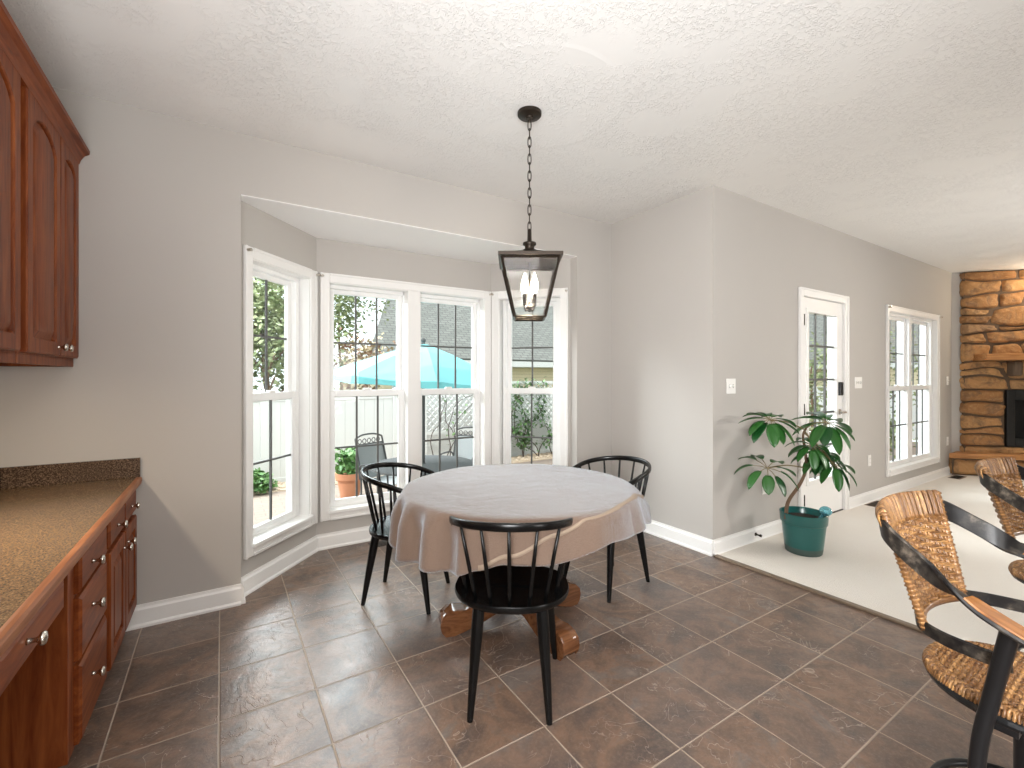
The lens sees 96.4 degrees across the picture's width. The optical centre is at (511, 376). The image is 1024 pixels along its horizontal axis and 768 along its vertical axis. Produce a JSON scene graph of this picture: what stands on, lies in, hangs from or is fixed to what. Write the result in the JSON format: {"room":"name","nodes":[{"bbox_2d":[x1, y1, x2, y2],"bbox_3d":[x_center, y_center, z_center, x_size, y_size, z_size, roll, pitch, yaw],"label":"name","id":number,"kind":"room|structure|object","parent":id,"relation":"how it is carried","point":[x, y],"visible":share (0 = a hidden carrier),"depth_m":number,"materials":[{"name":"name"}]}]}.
{"room":"dining area","nodes":[
{"label":"dining area","id":0,"kind":"room"},
{"bbox_2d":[241,201,315,576],"bbox_3d":[-1.638,0.128,3.132,0.160,2.385,0.758,0,0,11],"label":"wall","id":1,"kind":"structure","parent":0,"point":[260,230],"depth_m":2.99,"materials":[{"name":"paint"}]},
{"bbox_2d":[243,245,320,559],"bbox_3d":[-1.613,0.152,3.128,0.210,1.905,0.720,0,0,11],"label":"window","id":2,"kind":"structure","parent":1,"relation":"in","point":[300,283],"depth_m":3.34,"materials":[{"name":"white paint"}]},
{"bbox_2d":[0,87,611,604],"bbox_3d":[-0.792,-0.050,3.222,4.015,2.740,0.090,0,0,-32],"label":"wall","id":3,"kind":"structure","parent":0,"point":[155,377],"depth_m":2.53,"materials":[{"name":"paint"}]},
{"bbox_2d":[0,457,140,488],"bbox_3d":[-1.498,0.474,1.175,0.528,0.100,2.598,0,0,-32],"label":"backsplash","id":4,"kind":"structure","parent":3,"relation":"attached to","point":[86,471],"depth_m":2.26,"materials":[{"name":"stone"}]},
{"bbox_2d":[125,526,370,631],"bbox_3d":[-0.892,1.262,3.473,3.076,0.117,0.669,0,0,-32],"label":"baseboard","id":5,"kind":"structure","parent":3,"relation":"attached to","point":[185,606],"depth_m":2.65,"materials":[{"name":"white paint"}]},
{"bbox_2d":[316,238,490,534],"bbox_3d":[-0.888,0.128,3.967,1.528,2.385,0.160,0,0,-32],"label":"wall","id":6,"kind":"structure","parent":0,"point":[336,257],"depth_m":3.75,"materials":[{"name":"paint"}]},
{"bbox_2d":[320,272,490,521],"bbox_3d":[-0.867,0.152,3.950,1.495,1.905,0.210,0,0,-32],"label":"window","id":7,"kind":"structure","parent":6,"relation":"in","point":[409,296],"depth_m":3.89,"materials":[{"name":"white paint"}]},
{"bbox_2d":[241,194,576,263],"bbox_3d":[-0.690,-1.103,3.646,2.548,0.085,0.694,0,0,-32],"label":"ceiling","id":8,"kind":"structure","parent":0,"point":[319,223],"depth_m":3.41,"materials":[{"name":"white paint"}]},
{"bbox_2d":[2,0,1023,272],"bbox_3d":[4.181,-1.470,2.417,11.550,0.100,6.800,0,0,-32],"label":"ceiling","id":9,"kind":"structure","parent":0,"point":[897,126],"depth_m":2.28,"materials":[{"name":"white paint"}]},
{"bbox_2d":[498,106,562,320],"bbox_3d":[0.094,-0.864,2.459,0.328,1.110,0.328,0,0,0],"label":"lantern pendant","id":10,"kind":"object","parent":9,"relation":"hanging from","point":[529,259],"visible":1,"depth_m":2.44,"materials":[{"name":"brown metal"}]},
{"bbox_2d":[491,259,569,466],"bbox_3d":[0.183,0.128,4.287,0.751,2.385,0.160,0,0,15],"label":"wall","id":11,"kind":"structure","parent":0,"point":[562,280],"depth_m":4.18,"materials":[{"name":"paint"}]},
{"bbox_2d":[491,288,567,465],"bbox_3d":[0.174,0.152,4.264,0.715,1.905,0.210,0,0,15],"label":"window","id":12,"kind":"structure","parent":11,"relation":"in","point":[502,389],"depth_m":4.27,"materials":[{"name":"white paint"}]},
{"bbox_2d":[59,532,1012,767],"bbox_3d":[0.854,1.370,0.628,4.015,0.100,7.345,0,0,-32],"label":"floor","id":13,"kind":"structure","parent":0,"point":[709,661],"depth_m":2.00,"materials":[{"name":"tile"}]},
{"bbox_2d":[0,527,106,767],"bbox_3d":[-1.696,0.942,1.512,0.546,0.756,0.468,0,0,-32],"label":"drawer unit","id":14,"kind":"object","parent":13,"relation":"on","point":[46,709],"visible":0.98,"depth_m":1.43,"materials":[{"name":"brown wood"}]},
{"bbox_2d":[103,490,140,670],"bbox_3d":[-2.000,0.942,2.000,0.546,0.756,0.668,0,0,-32],"label":"base cabinet","id":15,"kind":"object","parent":13,"relation":"on","point":[121,555],"visible":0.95,"depth_m":2.03,"materials":[{"name":"brown wood"}]},
{"bbox_2d":[368,540,386,546],"bbox_3d":[-0.994,1.317,3.657,0.280,0.007,0.120,0,0,-32],"label":"floor vent","id":16,"kind":"object","parent":13,"relation":"in","point":[382,542],"visible":0.23,"depth_m":3.62,"materials":[{"name":"brown metal"}]},
{"bbox_2d":[360,462,449,614],"bbox_3d":[-0.665,0.932,2.777,0.483,0.781,0.536,0,0,8],"label":"dining chair","id":17,"kind":"object","parent":13,"relation":"on","point":[379,529],"visible":0.65,"depth_m":2.65,"materials":[{"name":"black paint"}]},
{"bbox_2d":[438,579,580,660],"bbox_3d":[0.039,0.953,2.429,1.190,0.735,1.190,0,0,-32],"label":"pedestal table","id":18,"kind":"object","parent":13,"relation":"on","point":[455,619],"visible":0.13,"depth_m":2.33,"materials":[{"name":"brown wood"}]},
{"bbox_2d":[389,464,650,575],"bbox_3d":[0.043,0.703,2.428,1.346,0.272,1.286,0,0,-32],"label":"tablecloth","id":19,"kind":"object","parent":18,"relation":"on","point":[605,509],"visible":0.98,"depth_m":2.03,"materials":[{"name":"fabric"}]},
{"bbox_2d":[449,516,572,725],"bbox_3d":[-0.002,0.932,1.928,0.536,0.781,0.483,0,0,2],"label":"dining chair","id":20,"kind":"object","parent":13,"relation":"on","point":[507,589],"visible":0.82,"depth_m":1.79,"materials":[{"name":"black paint"}]},
{"bbox_2d":[563,455,650,602],"bbox_3d":[0.643,0.932,2.975,0.483,0.781,0.536,0,0,-35],"label":"dining chair","id":21,"kind":"object","parent":13,"relation":"on","point":[645,475],"visible":0.49,"depth_m":2.93,"materials":[{"name":"black paint"}]},
{"bbox_2d":[714,554,922,632],"bbox_3d":[3.007,1.312,0.985,0.040,0.016,5.640,0,0,-32],"label":"trim","id":22,"kind":"structure","parent":13,"relation":"on","point":[823,594],"depth_m":2.74,"materials":[{"name":"beige wood"}]},
{"bbox_2d":[875,489,1023,767],"bbox_3d":[1.285,0.841,1.203,0.622,0.960,0.498,0,0,-32],"label":"counter stool","id":23,"kind":"object","parent":13,"relation":"on","point":[987,679],"visible":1,"depth_m":1.21,"materials":[{"name":"brown wicker"}]},
{"bbox_2d":[974,457,1023,650],"bbox_3d":[2.175,0.841,1.798,0.622,0.960,0.498,0,0,-32],"label":"counter stool","id":24,"kind":"object","parent":13,"relation":"on","point":[1002,477],"visible":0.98,"depth_m":1.93,"materials":[{"name":"brown wicker"}]},
{"bbox_3d":[-1.010,0.942,0.410,0.546,0.756,0.683,0,0,-32],"label":"base cabinet","id":25,"kind":"object","parent":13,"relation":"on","visible":0},
{"bbox_2d":[0,580,63,695],"bbox_3d":[-1.386,0.616,1.005,0.565,0.104,0.710,0,0,-32],"label":"drawer","id":26,"kind":"object","parent":25,"relation":"attached to","point":[35,632],"visible":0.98,"depth_m":1.08,"materials":[{"name":"brown wood"}]},
{"bbox_2d":[0,457,141,657],"bbox_3d":[-1.496,0.493,1.177,0.535,0.139,2.598,0,0,-32],"label":"countertop","id":27,"kind":"structure","parent":25,"relation":"on","point":[51,515],"depth_m":1.68,"materials":[{"name":"brown laminate"}]},
{"bbox_2d":[612,185,722,539],"bbox_3d":[1.232,-0.050,3.891,0.120,2.740,1.130,0,0,-32],"label":"wall","id":28,"kind":"structure","parent":0,"point":[667,258],"depth_m":3.69,"materials":[{"name":"paint"}]},
{"bbox_2d":[643,520,712,555],"bbox_3d":[1.028,1.262,3.708,0.419,0.117,1.040,0,0,-32],"label":"baseboard","id":29,"kind":"structure","parent":28,"relation":"attached to","point":[701,544],"depth_m":3.60,"materials":[{"name":"white paint"}]},
{"bbox_2d":[723,189,951,536],"bbox_3d":[3.749,-0.050,4.902,5.215,2.740,0.140,0,0,-32],"label":"wall","id":30,"kind":"structure","parent":0,"point":[769,252],"depth_m":3.95,"materials":[{"name":"paint"}]},
{"bbox_2d":[726,379,735,393],"bbox_3d":[1.675,0.070,3.491,0.116,0.116,0.018,0,0,-32],"label":"light switch","id":31,"kind":"object","parent":30,"relation":"attached to","point":[730,383],"visible":1,"depth_m":3.49,"materials":[{"name":"white plastic"}]},
{"bbox_2d":[713,519,782,554],"bbox_3d":[2.010,1.262,3.701,1.230,0.117,0.024,0,0,-32],"label":"baseboard","id":32,"kind":"structure","parent":30,"relation":"attached to","point":[732,541],"depth_m":3.59,"materials":[{"name":"white paint"}]},
{"bbox_2d":[798,287,849,512],"bbox_3d":[2.904,0.263,4.327,0.950,2.115,0.206,0,0,-32],"label":"door","id":33,"kind":"structure","parent":30,"relation":"in","point":[813,494],"depth_m":4.37,"materials":[{"name":"white paint"}]},
{"bbox_2d":[855,377,861,387],"bbox_3d":[3.545,0.058,4.678,0.162,0.116,0.018,0,0,-32],"label":"light switch","id":34,"kind":"object","parent":30,"relation":"attached to","point":[858,380],"visible":1,"depth_m":4.68,"materials":[{"name":"white plastic"}]},
{"bbox_2d":[868,455,870,465],"bbox_3d":[3.767,0.880,4.824,0.070,0.116,0.010,0,0,-32],"label":"wall outlet","id":35,"kind":"object","parent":30,"relation":"attached to","point":[869,456],"visible":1,"depth_m":4.81,"materials":[{"name":"white plastic"}]},
{"bbox_2d":[850,466,950,508],"bbox_3d":[4.663,1.262,5.385,3.155,0.117,0.024,0,0,-32],"label":"baseboard","id":36,"kind":"structure","parent":30,"relation":"attached to","point":[863,498],"depth_m":5.18,"materials":[{"name":"white paint"}]},
{"bbox_2d":[886,304,942,476],"bbox_3d":[4.798,0.152,5.550,1.670,1.905,0.210,0,0,-32],"label":"window","id":37,"kind":"structure","parent":30,"relation":"in","point":[928,386],"depth_m":5.61,"materials":[{"name":"white paint"}]},
{"bbox_2d":[713,474,1023,651],"bbox_3d":[6.181,1.364,3.011,7.535,0.112,5.660,0,0,-32],"label":"floor","id":38,"kind":"structure","parent":0,"point":[856,565],"depth_m":3.19,"materials":[{"name":"beige carpet"}]},
{"bbox_2d":[734,412,856,556],"bbox_3d":[2.098,0.786,3.404,0.905,1.043,0.392,0,0,-14],"label":"plant","id":39,"kind":"object","parent":38,"relation":"on","point":[804,533],"visible":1,"depth_m":3.33,"materials":[{"name":"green plant"}]},
{"bbox_2d":[818,506,831,517],"bbox_3d":[2.338,1.018,3.417,0.091,0.104,0.084,0,0,-32],"label":"glass ornament","id":40,"kind":"object","parent":39,"relation":"on","point":[824,510],"visible":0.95,"depth_m":3.40,"materials":[{"name":"teal glass"}]},
{"bbox_2d":[864,500,878,506],"bbox_3d":[3.757,1.304,4.718,0.300,0.007,0.110,0,0,-32],"label":"floor vent","id":41,"kind":"object","parent":38,"relation":"in","point":[874,503],"visible":0.51,"depth_m":4.68,"materials":[{"name":"brown metal"}]},
{"bbox_2d":[948,475,965,478],"bbox_3d":[5.805,1.304,5.970,0.280,0.007,0.120,0,0,-32],"label":"floor vent","id":42,"kind":"object","parent":38,"relation":"in","point":[953,476],"visible":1,"depth_m":5.94,"materials":[{"name":"brown metal"}]},
{"bbox_2d":[949,270,1023,475],"bbox_3d":[7.222,-0.054,5.821,2.910,2.724,0.326,0,0,13],"label":"fireplace","id":43,"kind":"object","parent":38,"relation":"on","point":[991,408],"visible":0.97,"depth_m":6.07,"materials":[{"name":"brown stone"}]},
{"bbox_2d":[972,353,1023,360],"bbox_3d":[6.952,-0.258,5.851,1.650,0.085,0.260,0,0,13],"label":"mantel shelf","id":44,"kind":"object","parent":43,"relation":"attached to","point":[975,356],"depth_m":5.90,"materials":[{"name":"brown wood"}]},
{"bbox_2d":[952,270,1006,451],"bbox_3d":[7.516,-0.050,5.971,3.100,2.740,0.140,0,0,13],"label":"wall","id":45,"kind":"structure","parent":0,"point":[956,344],"depth_m":6.23,"materials":[{"name":"paint"}]},
{"bbox_3d":[-0.734,-0.050,-0.709,0.100,2.740,6.790,0,0,-32],"label":"wall","id":46,"kind":"structure","parent":0,"visible":0},
{"bbox_2d":[0,47,20,362],"bbox_3d":[-1.654,-0.575,1.193,0.379,1.050,0.888,0,0,-32],"label":"upper cabinet","id":47,"kind":"object","parent":46,"relation":"attached to","point":[10,80],"visible":1,"depth_m":1.55,"materials":[{"name":"brown wood"}]},
{"bbox_2d":[0,86,78,366],"bbox_3d":[-2.098,-0.575,1.892,0.379,1.050,0.753,0,0,-32],"label":"upper cabinet","id":48,"kind":"object","parent":46,"relation":"attached to","point":[49,169],"visible":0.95,"depth_m":1.89,"materials":[{"name":"brown wood"}]},
{"bbox_2d":[0,0,89,163],"bbox_3d":[-1.730,-1.101,1.595,0.092,0.073,1.648,0,0,-32],"label":"crown molding","id":49,"kind":"structure","parent":48,"relation":"attached to","point":[13,44],"depth_m":1.71,"materials":[{"name":"brown wood"}]},
{"label":"outside","id":50,"kind":"structure","parent":0,"visible":0},
{"bbox_3d":[-9.748,1.840,34.023,80.000,0.100,52.100,0,0,-32],"label":"lawn","id":51,"kind":"structure","parent":50,"visible":0},
{"bbox_2d":[253,467,277,494],"bbox_3d":[-3.907,1.599,6.997,0.618,0.418,0.598,0,0,-32],"label":"round shrub","id":52,"kind":"object","parent":51,"relation":"on","point":[260,478],"visible":0.62,"depth_m":6.91,"materials":[{"name":"green plant"}]},
{"bbox_2d":[253,277,364,391],"bbox_3d":[-5.201,-0.761,9.080,4.105,5.072,4.483,0,0,15],"label":"tree","id":53,"kind":"object","parent":51,"relation":"on","point":[275,302],"visible":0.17,"depth_m":8.76,"materials":[{"name":"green plant"}]},
{"bbox_2d":[334,295,395,389],"bbox_3d":[-4.394,-1.420,12.206,3.114,6.385,2.575,0,0,-32],"label":"tree","id":54,"kind":"object","parent":51,"relation":"on","point":[351,299],"visible":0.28,"depth_m":12.30,"materials":[{"name":"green plant"}]},
{"bbox_2d":[334,327,395,389],"bbox_3d":[-3.087,0.394,9.379,1.611,2.891,1.682,0,0,-32],"label":"tree","id":55,"kind":"object","parent":51,"relation":"on","point":[367,350],"visible":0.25,"depth_m":9.34,"materials":[{"name":"brown plant"}]},
{"bbox_2d":[253,387,552,482],"bbox_3d":[-0.415,0.985,9.863,22.010,1.570,0.140,0,0,-32],"label":"vinyl fence","id":56,"kind":"object","parent":51,"relation":"on","point":[345,407],"visible":0.05,"depth_m":8.39,"materials":[{"name":"grey plastic"}]},
{"bbox_2d":[253,451,552,494],"bbox_3d":[-1.019,1.765,9.070,20.002,0.110,0.659,0,0,-32],"label":"pebbles","id":57,"kind":"object","parent":51,"relation":"on","point":[548,455],"visible":0.15,"depth_m":9.65,"materials":[{"name":"beige"}]},
{"bbox_2d":[425,381,552,454],"bbox_3d":[-0.226,0.930,9.687,3.480,1.680,0.060,0,0,-32],"label":"lattice trellis","id":58,"kind":"object","parent":57,"relation":"on","point":[427,432],"visible":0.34,"depth_m":9.19,"materials":[{"name":"grey plastic"}]},
{"bbox_2d":[430,376,552,456],"bbox_3d":[-0.012,0.880,9.644,3.606,1.788,0.399,0,0,-32],"label":"climbing vine","id":59,"kind":"object","parent":58,"relation":"attached to","point":[523,441],"visible":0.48,"depth_m":9.83,"materials":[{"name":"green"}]},
{"bbox_2d":[341,299,552,389],"bbox_3d":[1.802,-1.560,23.848,20.400,6.660,7.661,0,0,-32],"label":"house","id":60,"kind":"structure","parent":51,"relation":"on","point":[521,330],"depth_m":19.09,"materials":[{"name":"beige"}]},
{"bbox_2d":[809,314,917,386],"bbox_3d":[18.360,-1.560,25.509,7.661,6.660,20.400,0,0,-32],"label":"house","id":61,"kind":"structure","parent":51,"relation":"on","point":[819,319],"depth_m":23.30,"materials":[{"name":"grey plastic"}]},
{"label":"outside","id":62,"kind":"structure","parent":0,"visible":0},
{"bbox_2d":[253,432,917,525],"bbox_3d":[1.489,1.820,6.985,22.000,0.100,5.600,0,0,-32],"label":"patio","id":63,"kind":"structure","parent":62,"point":[260,502],"depth_m":6.67,"materials":[{"name":"beige concrete"}]},
{"bbox_2d":[335,447,359,497],"bbox_3d":[-2.385,1.388,6.738,0.570,0.764,0.581,0,0,-32],"label":"terracotta planter","id":64,"kind":"object","parent":63,"relation":"on","point":[345,473],"visible":0.73,"depth_m":6.61,"materials":[{"name":"brown ceramic"}]},
{"bbox_2d":[355,433,396,494],"bbox_3d":[-1.659,1.262,5.996,0.658,1.018,0.546,0,0,30],"label":"patio chair","id":65,"kind":"object","parent":63,"relation":"on","point":[367,455],"visible":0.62,"depth_m":6.07,"materials":[{"name":"grey metal"}]},
{"bbox_2d":[334,338,470,463],"bbox_3d":[-1.074,0.647,5.505,2.086,2.234,2.088,0,0,-40],"label":"patio umbrella","id":66,"kind":"object","parent":63,"relation":"on","point":[386,362],"visible":0.54,"depth_m":4.81,"materials":[{"name":"teal fabric"}]},
{"bbox_2d":[370,455,472,476],"bbox_3d":[-1.066,1.404,5.506,1.230,0.729,1.230,0,0,-32],"label":"patio table","id":67,"kind":"object","parent":63,"relation":"on","point":[431,461],"visible":0.2,"depth_m":5.51,"materials":[{"name":"grey metal"}]},
{"bbox_2d":[441,426,472,460],"bbox_3d":[-0.721,1.262,6.669,0.546,1.018,0.658,0,0,18],"label":"patio chair","id":68,"kind":"object","parent":63,"relation":"on","point":[465,446],"visible":0.37,"depth_m":6.93,"materials":[{"name":"grey metal"}]},
{"bbox_2d":[809,332,827,430],"bbox_3d":[6.335,0.401,9.603,1.889,2.747,1.878,0,0,-32],"label":"shrub","id":69,"kind":"object","parent":63,"relation":"on","point":[811,407],"visible":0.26,"depth_m":9.47,"materials":[{"name":"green plant"}]},
{"bbox_2d":[809,387,917,439],"bbox_3d":[10.616,1.010,13.133,0.120,1.520,5.520,0,0,-32],"label":"vinyl fence","id":70,"kind":"object","parent":63,"relation":"on","point":[818,391],"visible":0.02,"depth_m":12.55,"materials":[{"name":"grey plastic"}]},
{"bbox_2d":[819,327,917,446],"bbox_3d":[9.119,-0.194,11.430,2.645,4.134,2.434,0,0,20],"label":"shrub","id":71,"kind":"object","parent":63,"relation":"on","point":[893,347],"visible":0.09,"depth_m":11.31,"materials":[{"name":"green plant"}]},
{"bbox_2d":[890,411,895,457],"bbox_3d":[7.362,1.177,9.318,1.398,1.373,1.487,0,0,-32],"label":"shrub","id":72,"kind":"object","parent":63,"relation":"on","point":[894,411],"visible":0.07,"depth_m":9.04,"materials":[{"name":"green plant"}]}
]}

